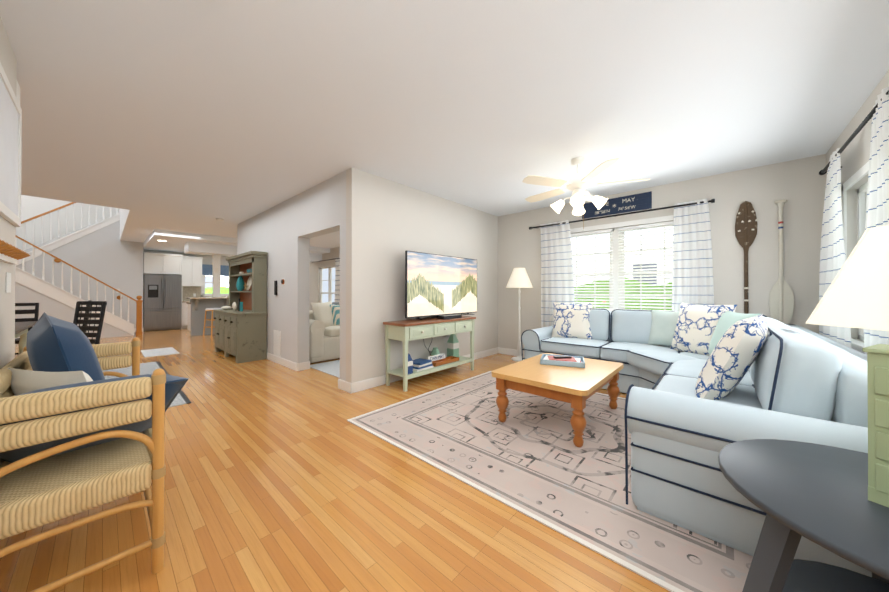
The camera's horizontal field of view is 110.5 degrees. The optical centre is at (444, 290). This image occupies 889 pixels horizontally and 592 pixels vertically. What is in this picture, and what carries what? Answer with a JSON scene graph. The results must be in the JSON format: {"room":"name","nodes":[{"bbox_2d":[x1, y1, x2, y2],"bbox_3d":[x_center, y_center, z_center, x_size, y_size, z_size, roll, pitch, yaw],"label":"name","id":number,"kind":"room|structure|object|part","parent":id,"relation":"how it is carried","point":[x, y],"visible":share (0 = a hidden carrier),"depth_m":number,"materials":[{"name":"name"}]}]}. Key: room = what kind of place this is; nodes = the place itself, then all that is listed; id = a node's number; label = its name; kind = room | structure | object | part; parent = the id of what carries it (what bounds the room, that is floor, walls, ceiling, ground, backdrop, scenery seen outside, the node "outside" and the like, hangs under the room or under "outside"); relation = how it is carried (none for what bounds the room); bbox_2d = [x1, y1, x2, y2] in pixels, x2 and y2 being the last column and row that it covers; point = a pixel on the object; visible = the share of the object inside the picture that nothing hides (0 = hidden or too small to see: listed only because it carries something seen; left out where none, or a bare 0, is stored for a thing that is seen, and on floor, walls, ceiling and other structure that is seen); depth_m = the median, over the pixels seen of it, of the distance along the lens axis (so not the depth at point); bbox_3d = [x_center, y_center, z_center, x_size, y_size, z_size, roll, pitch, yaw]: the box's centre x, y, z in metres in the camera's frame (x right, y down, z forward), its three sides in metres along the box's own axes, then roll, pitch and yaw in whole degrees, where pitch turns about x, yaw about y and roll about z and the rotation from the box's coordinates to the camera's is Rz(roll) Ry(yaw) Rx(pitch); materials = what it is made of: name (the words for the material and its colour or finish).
{"room":"living room","nodes":[
{"label":"living room","id":0,"kind":"room"},
{"bbox_2d":[0,17,16,368],"bbox_3d":[-1.204,-0.143,0.469,4.430,2.740,0.150,0,0,42],"label":"wall","id":1,"kind":"structure","parent":0,"point":[8,60],"depth_m":1.84,"materials":[{"name":"paint"}]},
{"bbox_2d":[6,272,10,292],"bbox_3d":[-2.618,-0.047,1.849,0.120,0.120,0.005,0,0,42],"label":"electrical outlet plate","id":2,"kind":"object","parent":1,"relation":"attached to","point":[8,282],"depth_m":1.84,"materials":[{"name":"white paint"}]},
{"bbox_2d":[0,62,21,226],"bbox_3d":[-2.334,-0.803,1.608,1.210,0.770,0.021,0,0,42],"label":"framed artwork","id":3,"kind":"object","parent":1,"relation":"attached to","point":[10,151],"visible":1,"depth_m":1.81,"materials":[{"name":"fabric"}]},
{"bbox_2d":[0,239,29,264],"bbox_3d":[-2.388,-0.205,1.687,0.900,0.074,0.070,0,0,42],"label":"wall shelf","id":4,"kind":"object","parent":1,"relation":"attached to","point":[10,253],"visible":1,"depth_m":1.73,"materials":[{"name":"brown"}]},
{"bbox_2d":[16,81,19,104],"bbox_3d":[-2.915,-1.301,2.028,0.188,0.210,0.125,0,0,42],"label":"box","id":5,"kind":"object","parent":1,"relation":"attached to","point":[18,92],"visible":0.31,"depth_m":2.09,"materials":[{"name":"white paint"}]},
{"bbox_2d":[17,195,118,249],"bbox_3d":[-12.004,-1.488,8.017,0.150,5.500,5.600,0,0,42],"label":"wall","id":6,"kind":"structure","parent":0,"point":[31,206],"depth_m":8.79,"materials":[{"name":"white paint"}]},
{"bbox_2d":[16,220,142,327],"bbox_3d":[-10.916,-0.697,7.718,0.140,3.915,4.820,0,0,42],"label":"wall","id":7,"kind":"structure","parent":0,"point":[106,255],"depth_m":8.83,"materials":[{"name":"paint"}]},
{"bbox_2d":[143,250,228,296],"bbox_3d":[-8.348,-0.090,11.689,0.150,2.740,4.760,0,0,42],"label":"wall","id":8,"kind":"structure","parent":0,"point":[207,259],"depth_m":11.16,"materials":[{"name":"paint"}]},
{"bbox_2d":[143,252,182,275],"bbox_3d":[-9.257,-0.853,10.099,0.616,0.650,0.904,0,0,42],"label":"upper cabinet","id":9,"kind":"object","parent":8,"relation":"attached to","point":[153,263],"depth_m":9.88,"materials":[{"name":"white wood"}]},
{"bbox_2d":[182,256,201,287],"bbox_3d":[-8.845,-0.635,10.749,0.356,0.980,0.565,0,0,42],"label":"upper cabinet","id":10,"kind":"object","parent":8,"relation":"attached to","point":[188,269],"depth_m":10.64,"materials":[{"name":"white wood"}]},
{"bbox_2d":[201,275,228,296],"bbox_3d":[-8.467,-0.291,11.528,0.150,1.020,1.040,0,0,42],"label":"kitchen window","id":11,"kind":"structure","parent":8,"relation":"in","point":[203,288],"depth_m":11.22,"materials":[{"name":"white"}]},
{"bbox_2d":[202,264,228,275],"bbox_3d":[-8.382,-0.736,11.453,0.030,0.410,1.060,0,0,42],"label":"valance","id":12,"kind":"object","parent":11,"relation":"attached to","point":[207,270],"visible":0.62,"depth_m":11.29,"materials":[{"name":"blue fabric"}]},
{"bbox_2d":[143,229,329,262],"bbox_3d":[-6.895,-1.261,10.357,3.800,0.409,4.480,0,0,42],"label":"ceiling","id":13,"kind":"structure","parent":0,"point":[188,243],"depth_m":8.63,"materials":[{"name":"white paint"}]},
{"bbox_2d":[237,170,345,380],"bbox_3d":[-2.881,-0.120,5.447,4.630,2.740,0.185,0,0,42],"label":"wall","id":14,"kind":"structure","parent":0,"point":[282,233],"depth_m":4.88,"materials":[{"name":"grey paint"}]},
{"bbox_2d":[274,281,276,294],"bbox_3d":[-2.905,-0.044,5.324,0.094,0.226,0.029,0,0,42],"label":"light switch","id":15,"kind":"object","parent":14,"relation":"attached to","point":[275,285],"depth_m":5.32,"materials":[{"name":"plastic"}]},
{"bbox_2d":[273,330,280,356],"bbox_3d":[-2.894,0.919,5.317,0.320,0.460,0.017,0,0,42],"label":"air vent","id":16,"kind":"object","parent":14,"relation":"in","point":[276,342],"visible":1,"depth_m":5.30,"materials":[{"name":"white paint"}]},
{"bbox_2d":[267,352,296,370],"bbox_3d":[-3.477,1.192,5.841,3.226,0.119,0.016,0,0,42],"label":"baseboard","id":17,"kind":"structure","parent":14,"relation":"attached to","point":[283,362],"depth_m":5.12,"materials":[{"name":"white wood"}]},
{"bbox_2d":[297,361,309,370],"bbox_3d":[-2.210,1.187,4.835,0.016,0.119,0.201,0,0,42],"label":"baseboard","id":18,"kind":"structure","parent":14,"relation":"attached to","point":[303,366],"depth_m":4.83,"materials":[{"name":"white wood"}]},
{"bbox_2d":[338,379,351,392],"bbox_3d":[-1.235,1.182,3.819,0.305,0.119,0.016,0,0,42],"label":"baseboard","id":19,"kind":"structure","parent":14,"relation":"attached to","point":[346,386],"depth_m":3.80,"materials":[{"name":"white wood"}]},
{"bbox_2d":[0,328,669,591],"bbox_3d":[-4.749,1.298,4.960,16.600,0.100,10.800,0,0,42],"label":"floor","id":20,"kind":"structure","parent":0,"point":[280,478],"depth_m":1.68,"materials":[{"name":"brown wood"}]},
{"bbox_2d":[15,321,36,354],"bbox_3d":[-5.851,0.854,3.667,2.100,0.775,1.050,0,0,42],"label":"dining table","id":21,"kind":"object","parent":20,"relation":"on","point":[21,329],"visible":0.21,"depth_m":4.43,"materials":[{"name":"brown wood"}]},
{"bbox_2d":[15,303,38,354],"bbox_3d":[-6.749,0.725,4.814,0.530,1.047,0.460,0,0,42],"label":"dining chair","id":22,"kind":"object","parent":20,"relation":"on","point":[35,311],"visible":0.19,"depth_m":5.04,"materials":[{"name":"black wood"}]},
{"bbox_2d":[15,202,142,338],"bbox_3d":[-10.557,-1.058,7.383,1.185,4.922,4.700,0,0,42],"label":"stairs","id":23,"kind":"structure","parent":20,"relation":"on","point":[52,300],"depth_m":7.89,"materials":[{"name":"white paint"}]},
{"bbox_3d":[-10.922,-1.056,7.713,0.200,4.922,4.700,0,0,42],"label":"stair rail","id":24,"kind":"part","parent":23,"relation":"part of","materials":[{"name":"white wood"}]},
{"bbox_2d":[81,300,91,332],"bbox_3d":[-5.528,0.698,4.473,0.460,1.097,0.530,0,0,42],"label":"dining chair","id":25,"kind":"object","parent":20,"relation":"on","point":[86,318],"visible":0.12,"depth_m":4.50,"materials":[{"name":"black wood"}]},
{"bbox_2d":[73,301,106,357],"bbox_3d":[-4.899,0.696,4.006,0.460,1.097,0.530,0,0,7],"label":"dining chair","id":26,"kind":"object","parent":20,"relation":"on","point":[90,315],"visible":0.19,"depth_m":4.22,"materials":[{"name":"black wood"}]},
{"bbox_2d":[0,312,188,591],"bbox_3d":[-1.915,0.680,1.685,1.450,1.105,0.644,0,0,42],"label":"armchair","id":27,"kind":"object","parent":20,"relation":"on","point":[79,433],"visible":1,"depth_m":1.29,"materials":[{"name":"brown wicker"}]},
{"bbox_2d":[102,361,190,407],"bbox_3d":[-4.157,1.239,4.124,3.000,0.008,0.750,0,0,42],"label":"runner rug","id":28,"kind":"object","parent":20,"relation":"on","point":[181,398],"visible":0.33,"depth_m":4.71,"materials":[{"name":"white fabric"}]},
{"bbox_2d":[140,347,179,356],"bbox_3d":[-5.793,1.250,6.266,1.000,0.007,0.500,0,0,42],"label":"floor mat","id":29,"kind":"object","parent":20,"relation":"on","point":[159,352],"visible":1,"depth_m":6.19,"materials":[{"name":"white fabric"}]},
{"bbox_2d":[143,274,181,330],"bbox_3d":[-9.206,0.382,10.043,0.777,1.780,0.890,0,0,42],"label":"fridge","id":30,"kind":"object","parent":20,"relation":"on","point":[162,302],"visible":1,"depth_m":9.80,"materials":[{"name":"grey metal"}]},
{"bbox_2d":[181,300,187,327],"bbox_3d":[-8.740,0.835,10.664,0.616,0.880,0.591,0,0,42],"label":"base cabinet","id":31,"kind":"object","parent":20,"relation":"on","point":[184,306],"depth_m":10.28,"materials":[{"name":"white wood"}]},
{"bbox_2d":[187,301,228,335],"bbox_3d":[-6.455,0.831,9.916,0.630,0.880,2.730,0,0,42],"label":"base cabinet","id":32,"kind":"object","parent":20,"relation":"on","point":[197,306],"depth_m":8.78,"materials":[{"name":"grey wood"}]},
{"bbox_2d":[187,297,209,300],"bbox_3d":[-6.136,0.220,9.564,0.520,0.040,2.830,0,0,42],"label":"countertop","id":33,"kind":"structure","parent":32,"relation":"on","point":[191,298],"depth_m":8.59,"materials":[{"name":"beige stone"}]},
{"bbox_2d":[212,254,220,296],"bbox_3d":[-6.747,-0.433,9.114,0.180,1.259,0.180,0,0,42],"label":"post","id":34,"kind":"object","parent":33,"relation":"on","point":[216,280],"visible":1,"depth_m":9.05,"materials":[{"name":"white paint"}]},
{"bbox_2d":[186,301,221,304],"bbox_3d":[-6.473,0.371,9.921,0.660,0.040,2.750,0,0,42],"label":"countertop","id":35,"kind":"structure","parent":32,"relation":"on","point":[191,302],"depth_m":8.86,"materials":[{"name":"beige stone"}]},
{"bbox_2d":[203,308,220,336],"bbox_3d":[-6.425,0.878,8.629,0.444,0.776,0.444,0,0,25],"label":"bar stool","id":36,"kind":"object","parent":20,"relation":"on","point":[211,319],"visible":0.5,"depth_m":8.45,"materials":[{"name":"wood"}]},
{"bbox_2d":[213,251,267,362],"bbox_3d":[-4.014,0.278,5.974,1.700,1.950,0.514,0,0,42],"label":"hutch","id":37,"kind":"object","parent":20,"relation":"on","point":[241,327],"visible":1,"depth_m":5.58,"materials":[{"name":"green"}]},
{"bbox_2d":[309,302,339,362],"bbox_3d":[-1.906,0.726,6.270,0.985,1.016,2.100,0,0,42],"label":"sofa","id":38,"kind":"object","parent":20,"relation":"on","point":[324,331],"visible":0.35,"depth_m":5.49,"materials":[{"name":"beige fabric"}]},
{"bbox_2d":[310,360,339,377],"bbox_3d":[-1.052,1.245,5.363,1.450,0.007,2.050,0,0,42],"label":"area rug","id":39,"kind":"object","parent":20,"relation":"on","point":[332,368],"visible":0.07,"depth_m":4.96,"materials":[{"name":"white fabric"}]},
{"bbox_2d":[383,316,475,391],"bbox_3d":[-0.144,0.829,4.424,0.459,0.832,1.470,0,0,42],"label":"console","id":40,"kind":"object","parent":20,"relation":"on","point":[404,331],"visible":0.98,"depth_m":4.14,"materials":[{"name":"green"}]},
{"bbox_2d":[405,250,476,319],"bbox_3d":[0.042,-0.058,4.644,0.272,0.940,1.580,0,0,42],"label":"tv","id":41,"kind":"object","parent":40,"relation":"on","point":[443,286],"visible":0.98,"depth_m":4.52,"materials":[{"name":"black plastic"}]},
{"bbox_2d":[506,268,532,361],"bbox_3d":[1.352,0.423,5.561,0.470,1.655,0.470,0,0,42],"label":"floor lamp","id":42,"kind":"object","parent":20,"relation":"on","point":[519,278],"visible":1,"depth_m":5.46,"materials":[{"name":"white fabric"}]},
{"bbox_2d":[347,371,752,591],"bbox_3d":[1.026,1.233,2.815,3.050,0.008,2.450,0,0,42],"label":"area rug","id":43,"kind":"object","parent":20,"relation":"on","point":[528,458],"visible":0.67,"depth_m":2.15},
{"bbox_2d":[491,353,622,446],"bbox_3d":[1.151,0.960,3.053,0.860,0.537,1.230,0,0,42],"label":"coffee table","id":44,"kind":"object","parent":43,"relation":"on","point":[576,382],"visible":1,"depth_m":2.82,"materials":[{"name":"brown wood"}]},
{"bbox_2d":[521,302,871,576],"bbox_3d":[1.784,0.686,3.159,2.881,1.086,3.186,0,0,42],"label":"sectional sofa","id":45,"kind":"object","parent":43,"relation":"on","point":[701,386],"visible":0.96,"depth_m":1.64,"materials":[{"name":"fabric"}]},
{"bbox_2d":[718,439,888,591],"bbox_3d":[1.310,0.918,0.870,0.800,0.620,0.800,0,0,42],"label":"round side table","id":46,"kind":"object","parent":20,"relation":"on","point":[795,491],"visible":0.98,"depth_m":0.97,"materials":[{"name":"grey wood"}]},
{"bbox_2d":[806,225,888,330],"bbox_3d":[1.572,0.195,1.014,0.516,0.827,0.500,0,0,42],"label":"table lamp","id":47,"kind":"object","parent":46,"relation":"on","point":[856,295],"visible":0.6,"depth_m":1.04,"materials":[{"name":"white fabric"}]},
{"bbox_2d":[862,344,888,506],"bbox_3d":[1.341,0.387,0.816,0.188,0.440,0.256,0,0,-26],"label":"chest","id":48,"kind":"object","parent":46,"relation":"on","point":[878,414],"visible":1,"depth_m":0.88,"materials":[{"name":"green wood"}]},
{"bbox_2d":[346,167,497,382],"bbox_3d":[-0.076,-0.122,5.004,0.130,2.740,3.285,0,0,42],"label":"wall","id":49,"kind":"structure","parent":0,"point":[389,223],"depth_m":4.24,"materials":[{"name":"paint"}]},
{"bbox_2d":[0,0,888,247],"bbox_3d":[-4.664,-2.924,4.702,15.500,2.860,10.500,0,0,42],"label":"ceiling","id":50,"kind":"structure","parent":0,"point":[236,112],"depth_m":2.36,"materials":[{"name":"white paint"}]},
{"bbox_2d":[522,157,649,230],"bbox_3d":[1.535,-1.088,3.564,1.362,0.822,1.351,0,0,42],"label":"ceiling fan","id":51,"kind":"object","parent":50,"relation":"hanging from","point":[578,184],"visible":1,"depth_m":3.44,"materials":[{"name":"white"}]},
{"bbox_2d":[309,154,825,350],"bbox_3d":[-1.254,-0.106,8.386,15.110,2.740,0.160,0,0,42],"label":"wall","id":52,"kind":"structure","parent":0,"point":[799,185],"depth_m":3.87,"materials":[{"name":"paint"}]},
{"bbox_2d":[312,257,339,304],"bbox_3d":[-3.980,0.075,10.596,2.470,2.340,0.080,0,0,42],"label":"curtain rod","id":53,"kind":"object","parent":52,"relation":"attached to","point":[337,279],"visible":0.4,"depth_m":10.22,"materials":[{"name":"black metal"}]},
{"bbox_2d":[334,257,339,304],"bbox_3d":[-3.442,0.072,10.110,0.650,2.340,0.080,0,0,42],"label":"curtain","id":54,"kind":"object","parent":53,"relation":"hanging from","point":[337,260],"depth_m":10.22,"materials":[{"name":"white fabric"}]},
{"bbox_2d":[320,266,334,302],"bbox_3d":[-2.098,0.083,9.174,6.700,1.870,0.080,0,0,42],"label":"sunroom window","id":55,"kind":"structure","parent":52,"relation":"in","point":[329,292],"depth_m":10.95,"materials":[{"name":"white"}]},
{"bbox_2d":[352,347,497,392],"bbox_3d":[-0.030,1.187,4.938,0.016,0.119,3.274,0,0,42],"label":"baseboard","id":56,"kind":"structure","parent":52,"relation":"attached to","point":[367,384],"depth_m":4.04,"materials":[{"name":"white wood"}]},
{"bbox_2d":[498,347,523,356],"bbox_3d":[2.616,1.186,4.769,4.171,0.119,0.016,0,0,42],"label":"baseboard","id":57,"kind":"structure","parent":52,"relation":"attached to","point":[506,351],"depth_m":5.99,"materials":[{"name":"white wood"}]},
{"bbox_2d":[582,191,651,218],"bbox_3d":[2.630,-1.305,4.762,0.960,0.243,0.022,0,0,42],"label":"sign","id":58,"kind":"object","parent":52,"relation":"attached to","point":[641,201],"visible":0.71,"depth_m":4.69,"materials":[{"name":"blue wood"}]},
{"bbox_2d":[596,205,635,213],"bbox_3d":[2.623,-1.244,4.751,0.567,0.049,0.004,0,0,42],"label":"lettering","id":59,"kind":"object","parent":58,"relation":"attached to","point":[609,210],"visible":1,"depth_m":4.80,"materials":[{"name":"beige paint"}]},
{"bbox_2d":[570,215,673,313],"bbox_3d":[2.673,-0.268,4.797,1.970,1.550,0.190,0,0,42],"label":"living room window","id":60,"kind":"structure","parent":52,"relation":"in","point":[615,275],"depth_m":4.79,"materials":[{"name":"white wood"}]},
{"bbox_2d":[571,221,672,311],"bbox_3d":[2.659,-0.273,4.782,1.780,1.380,0.060,0,0,42],"label":"window blinds","id":61,"kind":"object","parent":60,"relation":"attached to","point":[631,228],"visible":0.67,"depth_m":4.65,"materials":[{"name":"white plastic"}]},
{"bbox_2d":[529,198,714,327],"bbox_3d":[2.518,0.019,4.777,2.555,2.395,0.144,0,0,42],"label":"curtains","id":62,"kind":"object","parent":52,"relation":"attached to","point":[692,273],"visible":0.56,"depth_m":4.16,"materials":[{"name":"white fabric"}]},
{"bbox_2d":[735,201,757,313],"bbox_3d":[3.702,-0.320,3.776,0.207,1.555,0.049,0,0,42],"label":"oar","id":63,"kind":"object","parent":52,"relation":"attached to","point":[746,224],"visible":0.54,"depth_m":3.77,"materials":[{"name":"brown wood"}]},
{"bbox_2d":[769,199,793,323],"bbox_3d":[3.915,-0.296,3.584,0.200,1.515,0.057,0,0,42],"label":"oar","id":64,"kind":"object","parent":52,"relation":"attached to","point":[781,301],"visible":0.79,"depth_m":3.57,"materials":[{"name":"white wood"}]},
{"bbox_2d":[826,70,888,353],"bbox_3d":[2.284,-0.140,1.148,0.160,2.740,5.850,0,0,42],"label":"wall","id":65,"kind":"structure","parent":0,"point":[855,155],"depth_m":2.71,"materials":[{"name":"paint"}]},
{"bbox_2d":[818,86,888,354],"bbox_3d":[3.238,-0.004,2.434,0.144,2.420,2.060,0,0,42],"label":"curtain rod","id":66,"kind":"object","parent":65,"relation":"attached to","point":[832,255],"visible":0.52,"depth_m":2.33,"materials":[{"name":"black metal"}]},
{"bbox_2d":[819,148,850,347],"bbox_3d":[3.536,-0.002,2.812,0.080,2.420,1.100,0,0,42],"label":"curtain","id":67,"kind":"object","parent":66,"relation":"hanging from","point":[832,249],"depth_m":2.75,"materials":[{"name":"white fabric"}]},
{"bbox_2d":[864,86,888,354],"bbox_3d":[2.732,-0.007,1.921,0.080,2.420,0.620,0,0,42],"label":"curtain","id":68,"kind":"object","parent":66,"relation":"hanging from","point":[877,204],"depth_m":1.96,"materials":[{"name":"white fabric"}]},
{"bbox_2d":[841,161,868,352],"bbox_3d":[3.245,-0.245,2.267,0.190,1.480,1.560,0,0,42],"label":"living room window","id":69,"kind":"structure","parent":65,"relation":"in","point":[857,176],"depth_m":2.73,"materials":[{"name":"white"}]},
{"label":"outside","id":70,"kind":"structure","parent":0,"visible":0},
{"bbox_2d":[205,275,228,293],"bbox_3d":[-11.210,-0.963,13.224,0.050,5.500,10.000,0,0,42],"label":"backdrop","id":71,"kind":"structure","parent":70,"point":[223,279],"depth_m":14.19,"materials":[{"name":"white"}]},
{"bbox_2d":[571,226,672,309],"bbox_3d":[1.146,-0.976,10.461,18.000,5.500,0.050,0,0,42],"label":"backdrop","id":72,"kind":"structure","parent":70,"point":[626,266],"depth_m":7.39,"materials":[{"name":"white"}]}
]}

